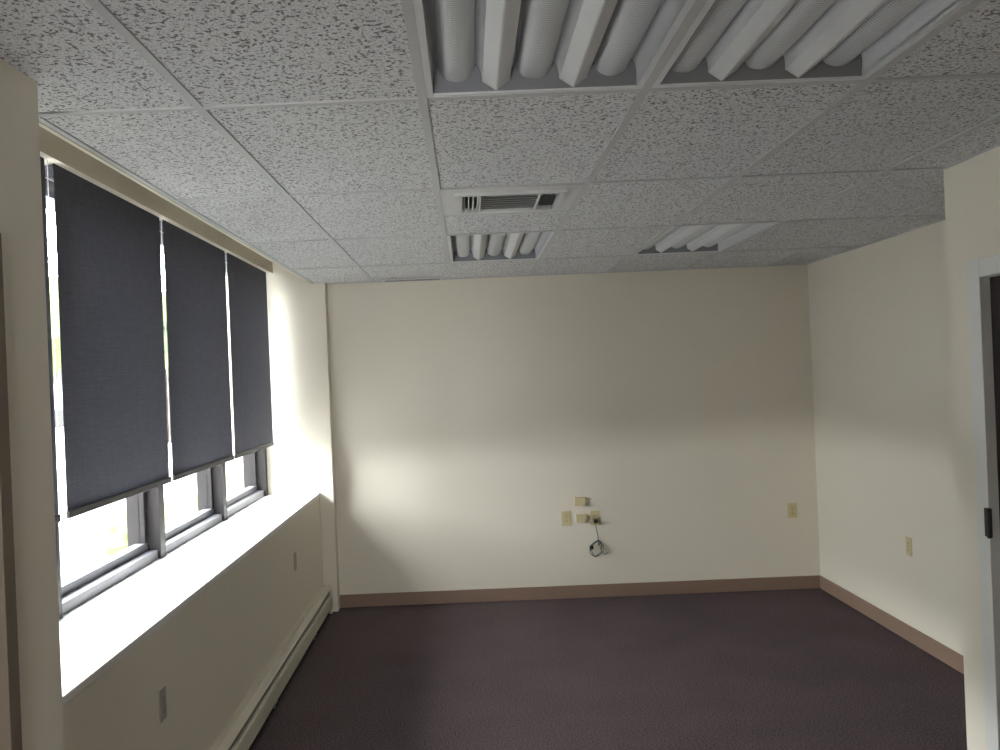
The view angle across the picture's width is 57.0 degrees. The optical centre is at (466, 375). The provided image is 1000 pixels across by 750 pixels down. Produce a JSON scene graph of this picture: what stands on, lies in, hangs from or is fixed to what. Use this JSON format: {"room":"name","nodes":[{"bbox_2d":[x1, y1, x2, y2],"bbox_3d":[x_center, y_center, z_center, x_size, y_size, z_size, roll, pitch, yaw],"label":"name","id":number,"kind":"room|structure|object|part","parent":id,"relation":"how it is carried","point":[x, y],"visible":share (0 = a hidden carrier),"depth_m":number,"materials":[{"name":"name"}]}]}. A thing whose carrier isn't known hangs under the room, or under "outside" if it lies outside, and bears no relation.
{"room":"empty office room","nodes":[
{"label":"empty office room","id":0,"kind":"room"},
{"bbox_2d":[0,58,64,749],"bbox_3d":[-1.452,0.340,2.156,0.870,2.980,0.228,-2,0,0],"label":"wall","id":1,"kind":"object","parent":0,"point":[21,215],"depth_m":2.16,"materials":[{"name":"paint"}]},
{"bbox_2d":[39,126,272,273],"bbox_3d":[-1.721,-0.959,4.675,0.440,0.362,4.810,-2,0,0],"label":"wall","id":2,"kind":"structure","parent":0,"point":[59,152],"depth_m":4.15,"materials":[{"name":"paint"}]},
{"bbox_2d":[39,121,311,283],"bbox_3d":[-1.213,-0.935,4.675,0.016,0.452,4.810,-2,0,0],"label":"trim","id":3,"kind":"structure","parent":2,"relation":"attached to","point":[42,125],"depth_m":3.43,"materials":[{"name":"paint"}]},
{"bbox_2d":[63,497,322,749],"bbox_3d":[-1.479,1.387,4.675,0.730,0.890,4.810,-2,0,0],"label":"wall","id":4,"kind":"structure","parent":0,"point":[209,655],"depth_m":3.97,"materials":[{"name":"paint"}]},
{"bbox_2d":[55,523,62,618],"bbox_3d":[-1.646,0.069,2.875,0.165,1.698,1.210,-2,0,0],"label":"window","id":5,"kind":"structure","parent":4,"relation":"in","point":[56,524],"depth_m":3.46,"materials":[{"name":"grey metal"}]},
{"bbox_2d":[45,178,165,614],"bbox_3d":[-1.646,0.069,4.080,0.165,1.698,1.200,-2,0,0],"label":"window","id":6,"kind":"structure","parent":4,"relation":"in","point":[145,511],"depth_m":4.40,"materials":[{"name":"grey metal"}]},
{"bbox_2d":[40,156,62,526],"bbox_3d":[-1.517,-0.118,2.830,0.058,1.331,1.001,-2,0,0],"label":"roller blind","id":7,"kind":"object","parent":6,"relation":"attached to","point":[58,517],"visible":0.23,"depth_m":3.30,"materials":[{"name":"fabric"}]},
{"bbox_3d":[-1.508,-0.118,3.329,0.035,1.330,0.004,-2,0,0],"label":"pull chain","id":8,"kind":"part","parent":7,"relation":"part of","materials":[{"name":"plastic"}]},
{"bbox_2d":[45,163,171,518],"bbox_3d":[-1.517,-0.118,3.978,0.058,1.331,1.186,-2,0,0],"label":"roller blind","id":9,"kind":"object","parent":6,"relation":"attached to","point":[108,249],"visible":0.98,"depth_m":3.84,"materials":[{"name":"fabric"}]},
{"bbox_3d":[-1.508,-0.118,4.569,0.035,1.330,0.004,-2,0,0],"label":"pull chain","id":10,"kind":"part","parent":9,"relation":"part of","materials":[{"name":"plastic"}]},
{"bbox_2d":[158,686,166,723],"bbox_3d":[-1.117,1.207,3.380,0.009,0.114,0.070,-2,0,0],"label":"wall outlet","id":11,"kind":"object","parent":4,"relation":"attached to","point":[162,703],"visible":1,"depth_m":3.37,"materials":[{"name":"plastic"}]},
{"bbox_2d":[59,493,319,706],"bbox_3d":[-1.346,0.921,4.675,0.434,0.030,4.810,-2,0,0],"label":"sill","id":12,"kind":"structure","parent":4,"relation":"on","point":[95,635],"depth_m":3.85,"materials":[{"name":"white paint"}]},
{"bbox_2d":[160,232,227,553],"bbox_3d":[-1.646,0.069,5.280,0.165,1.698,1.200,-2,0,0],"label":"window","id":13,"kind":"structure","parent":4,"relation":"in","point":[211,482],"depth_m":5.77,"materials":[{"name":"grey metal"}]},
{"bbox_2d":[159,220,234,480],"bbox_3d":[-1.517,-0.118,5.200,0.058,1.331,1.191,-2,0,0],"label":"roller blind","id":14,"kind":"object","parent":13,"relation":"attached to","point":[201,421],"visible":0.97,"depth_m":5.09,"materials":[{"name":"fabric"}]},
{"bbox_3d":[-1.508,-0.118,5.794,0.035,1.330,0.004,-2,0,0],"label":"pull chain","id":15,"kind":"part","parent":14,"relation":"part of","materials":[{"name":"plastic"}]},
{"bbox_2d":[225,263,267,516],"bbox_3d":[-1.646,0.069,6.480,0.165,1.698,1.200,-2,0,0],"label":"window","id":16,"kind":"structure","parent":4,"relation":"in","point":[255,474],"depth_m":6.96,"materials":[{"name":"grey metal"}]},
{"bbox_2d":[225,253,273,458],"bbox_3d":[-1.517,-0.118,6.410,0.058,1.331,1.151,-2,0,0],"label":"roller blind","id":17,"kind":"object","parent":16,"relation":"attached to","point":[247,288],"visible":0.98,"depth_m":6.33,"materials":[{"name":"fabric"}]},
{"bbox_3d":[-1.508,-0.118,6.984,0.035,1.330,0.004,-2,0,0],"label":"pull chain","id":18,"kind":"part","parent":17,"relation":"part of","materials":[{"name":"plastic"}]},
{"bbox_2d":[209,585,332,749],"bbox_3d":[-1.065,1.706,4.665,0.072,0.218,4.715,-2,0,0],"label":"baseboard heater","id":19,"kind":"object","parent":4,"relation":"attached to","point":[250,733],"visible":1,"depth_m":5.00,"materials":[{"name":"metal"}]},
{"bbox_2d":[293,552,296,570],"bbox_3d":[-1.117,1.207,5.990,0.009,0.114,0.070,-2,0,0],"label":"wall outlet","id":20,"kind":"object","parent":4,"relation":"attached to","point":[294,554],"visible":1,"depth_m":5.97,"materials":[{"name":"plastic"}]},
{"bbox_2d":[226,262,339,611],"bbox_3d":[-1.470,0.341,7.140,0.835,2.980,0.120,-2,0,0],"label":"wall pier","id":21,"kind":"object","parent":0,"point":[300,459],"visible":0.36,"depth_m":7.08,"materials":[{"name":"paint"}]},
{"bbox_2d":[0,0,999,282],"bbox_3d":[0.733,-0.805,2.500,3.866,0.016,9.396,-2,0,0],"label":"ceiling","id":22,"kind":"structure","parent":0,"point":[224,52],"depth_m":2.99,"materials":[{"name":"tile"}]},
{"bbox_2d":[382,277,441,281],"bbox_3d":[-0.421,-0.742,7.085,0.460,0.012,0.130,-2,0,0],"label":"ceiling vent","id":23,"kind":"object","parent":22,"relation":"in","point":[425,278],"visible":1,"depth_m":7.04,"materials":[{"name":"metal"}]},
{"bbox_2d":[447,232,553,262],"bbox_3d":[0.182,-0.818,5.570,0.586,0.095,1.196,-2,0,0],"label":"ceiling light troffer","id":24,"kind":"object","parent":22,"relation":"in","point":[510,246],"depth_m":5.73,"materials":[{"name":"white metal"}]},
{"bbox_2d":[440,185,582,214],"bbox_3d":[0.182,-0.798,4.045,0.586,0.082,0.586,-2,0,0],"label":"ceiling vent","id":25,"kind":"object","parent":22,"relation":"in","point":[451,199],"visible":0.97,"depth_m":4.01,"materials":[{"name":"metal"}]},
{"bbox_2d":[38,0,999,283],"bbox_3d":[0.733,-0.794,2.500,3.870,0.007,9.400,-2,0,0],"label":"grid","id":26,"kind":"object","parent":22,"relation":"attached to","point":[407,5],"depth_m":3.00,"materials":[{"name":"white metal"}]},
{"bbox_2d":[413,0,695,97],"bbox_3d":[0.182,-0.818,1.910,0.586,0.095,1.196,-2,0,0],"label":"ceiling light troffer","id":27,"kind":"object","parent":22,"relation":"in","point":[468,47],"depth_m":2.23,"materials":[{"name":"white metal"}]},
{"bbox_2d":[634,222,779,254],"bbox_3d":[1.401,-0.868,5.570,0.586,0.095,1.196,-2,0,0],"label":"ceiling light troffer","id":28,"kind":"object","parent":22,"relation":"in","point":[705,238],"depth_m":5.68,"materials":[{"name":"white metal"}]},
{"bbox_2d":[651,0,971,88],"bbox_3d":[0.791,-0.843,1.910,0.586,0.095,1.196,-2,0,0],"label":"ceiling light troffer","id":29,"kind":"object","parent":22,"relation":"in","point":[729,42],"depth_m":2.26,"materials":[{"name":"white metal"}]},
{"bbox_2d":[327,265,819,594],"bbox_3d":[0.471,0.261,7.260,4.720,2.980,0.120,-2,0,0],"label":"wall","id":30,"kind":"structure","parent":0,"point":[468,415],"depth_m":7.20,"materials":[{"name":"paint"}]},
{"bbox_2d":[561,511,570,525],"bbox_3d":[0.776,1.114,7.196,0.070,0.114,0.009,-2,0,0],"label":"wall outlet","id":31,"kind":"object","parent":30,"relation":"attached to","point":[566,515],"visible":1,"depth_m":7.20,"materials":[{"name":"beige plastic"}]},
{"bbox_2d":[574,497,584,505],"bbox_3d":[0.881,0.980,7.184,0.081,0.065,0.032,-2,0,0],"label":"box","id":32,"kind":"object","parent":30,"relation":"attached to","point":[579,501],"visible":1,"depth_m":7.17,"materials":[{"name":"beige plastic"}]},
{"bbox_2d":[340,575,820,607],"bbox_3d":[0.887,1.685,7.194,3.765,0.100,0.012,-2,0,0],"label":"baseboard","id":33,"kind":"structure","parent":30,"relation":"attached to","point":[790,582],"depth_m":7.19,"materials":[{"name":"plastic"}]},
{"bbox_2d":[576,514,585,521],"bbox_3d":[0.892,1.109,7.184,0.076,0.060,0.032,-2,0,0],"label":"box","id":34,"kind":"object","parent":30,"relation":"attached to","point":[579,517],"visible":1,"depth_m":7.17,"materials":[{"name":"beige plastic"}]},
{"bbox_2d":[590,510,599,524],"bbox_3d":[1.001,1.110,7.196,0.070,0.114,0.009,-2,0,0],"label":"wall outlet","id":35,"kind":"object","parent":30,"relation":"attached to","point":[593,514],"visible":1,"depth_m":7.20,"materials":[{"name":"beige plastic"}]},
{"bbox_2d":[587,519,607,556],"bbox_3d":[1.008,1.257,7.171,0.174,0.310,0.039,-2,0,0],"label":"power cord","id":36,"kind":"object","parent":35,"relation":"hanging from","point":[595,521],"visible":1,"depth_m":7.16,"materials":[{"name":"black plastic"}]},
{"bbox_2d":[787,503,796,517],"bbox_3d":[2.545,1.052,7.196,0.070,0.114,0.009,-2,0,0],"label":"wall outlet","id":37,"kind":"object","parent":30,"relation":"attached to","point":[792,507],"visible":1,"depth_m":7.20,"materials":[{"name":"beige plastic"}]},
{"bbox_2d":[251,588,966,749],"bbox_3d":[0.924,1.794,2.500,5.500,0.120,9.640,-2,0,0],"label":"floor","id":38,"kind":"structure","parent":0,"point":[789,669],"depth_m":5.24,"materials":[{"name":"carpet"}]},
{"bbox_2d":[808,220,962,654],"bbox_3d":[2.769,0.167,5.480,0.120,2.980,3.440,-2,0,0],"label":"wall","id":39,"kind":"structure","parent":0,"point":[880,320],"depth_m":5.91,"materials":[{"name":"paint"}]},
{"bbox_2d":[820,576,963,673],"bbox_3d":[2.762,1.608,5.474,0.012,0.100,3.428,-2,0,0],"label":"baseboard","id":40,"kind":"structure","parent":39,"relation":"attached to","point":[952,658],"depth_m":5.89,"materials":[{"name":"plastic"}]},
{"bbox_2d":[905,536,911,556],"bbox_3d":[2.741,1.058,5.710,0.009,0.114,0.070,-2,0,0],"label":"wall outlet","id":41,"kind":"object","parent":39,"relation":"attached to","point":[908,540],"visible":1,"depth_m":5.70,"materials":[{"name":"beige plastic"}]},
{"bbox_2d":[943,160,985,749],"bbox_3d":[2.060,0.196,3.673,0.140,2.980,0.174,-2,0,0],"label":"wall partition","id":42,"kind":"structure","parent":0,"point":[955,177],"depth_m":3.68,"materials":[{"name":"beige paint"}]},
{"bbox_2d":[967,146,999,260],"bbox_3d":[2.016,-0.871,3.047,0.140,0.844,1.077,-2,0,0],"label":"wall","id":43,"kind":"structure","parent":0,"point":[983,170],"depth_m":3.48,"materials":[{"name":"beige paint"}]},
{"bbox_3d":[2.060,0.196,0.154,0.140,2.980,4.709,-2,0,0],"label":"wall partition","id":44,"kind":"structure","parent":0,"visible":0},
{"bbox_2d":[966,254,999,749],"bbox_3d":[2.055,0.619,3.047,0.185,2.135,1.075,-2,0,0],"label":"door frame","id":45,"kind":"structure","parent":44,"relation":"in","point":[983,274],"depth_m":3.50,"materials":[{"name":"paint"}]},
{"bbox_3d":[-1.496,-0.725,1.520,0.870,0.848,1.044,-2,0,0],"label":"wall pier","id":46,"kind":"object","parent":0,"visible":0},
{"bbox_2d":[0,233,21,749],"bbox_3d":[-1.035,0.748,1.520,0.130,2.130,1.040,-2,0,0],"label":"door","id":47,"kind":"structure","parent":46,"relation":"attached to","point":[10,704],"depth_m":2.01,"materials":[{"name":"metal"}]},
{"label":"outside","id":48,"kind":"structure","parent":0,"visible":0},
{"bbox_2d":[55,427,196,580],"bbox_3d":[-40.840,4.122,25.000,78.050,0.150,130.000,-2,0,0],"label":"ground","id":49,"kind":"structure","parent":48,"point":[81,536],"depth_m":16.48,"materials":[{"name":"white"}]},
{"bbox_2d":[49,276,60,376],"bbox_3d":[-16.087,-0.406,32.886,4.555,6.871,4.296,-2,0,-41],"label":"street tree","id":50,"kind":"object","parent":49,"relation":"on","point":[55,279],"visible":0.08,"depth_m":32.55,"materials":[{"name":"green plant"}]},
{"bbox_2d":[53,370,63,427],"bbox_3d":[-34.035,-0.160,35.000,12.300,7.850,70.300,-2,0,0],"label":"neighbouring building","id":51,"kind":"structure","parent":49,"relation":"on","point":[59,375],"depth_m":62.99,"materials":[{"name":"metal"}]},
{"bbox_2d":[102,493,197,556],"bbox_3d":[-4.657,2.321,14.041,1.126,0.818,3.237,-2,0,0],"label":"hedge","id":52,"kind":"object","parent":49,"relation":"on","point":[180,507],"visible":0.21,"depth_m":13.54,"materials":[{"name":"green plant"}]},
{"bbox_2d":[162,292,170,442],"bbox_3d":[-13.116,-0.326,39.935,4.072,6.467,3.935,-2,0,-44],"label":"street tree","id":53,"kind":"object","parent":49,"relation":"on","point":[164,312],"visible":0.06,"depth_m":38.95,"materials":[{"name":"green plant"}]}
]}

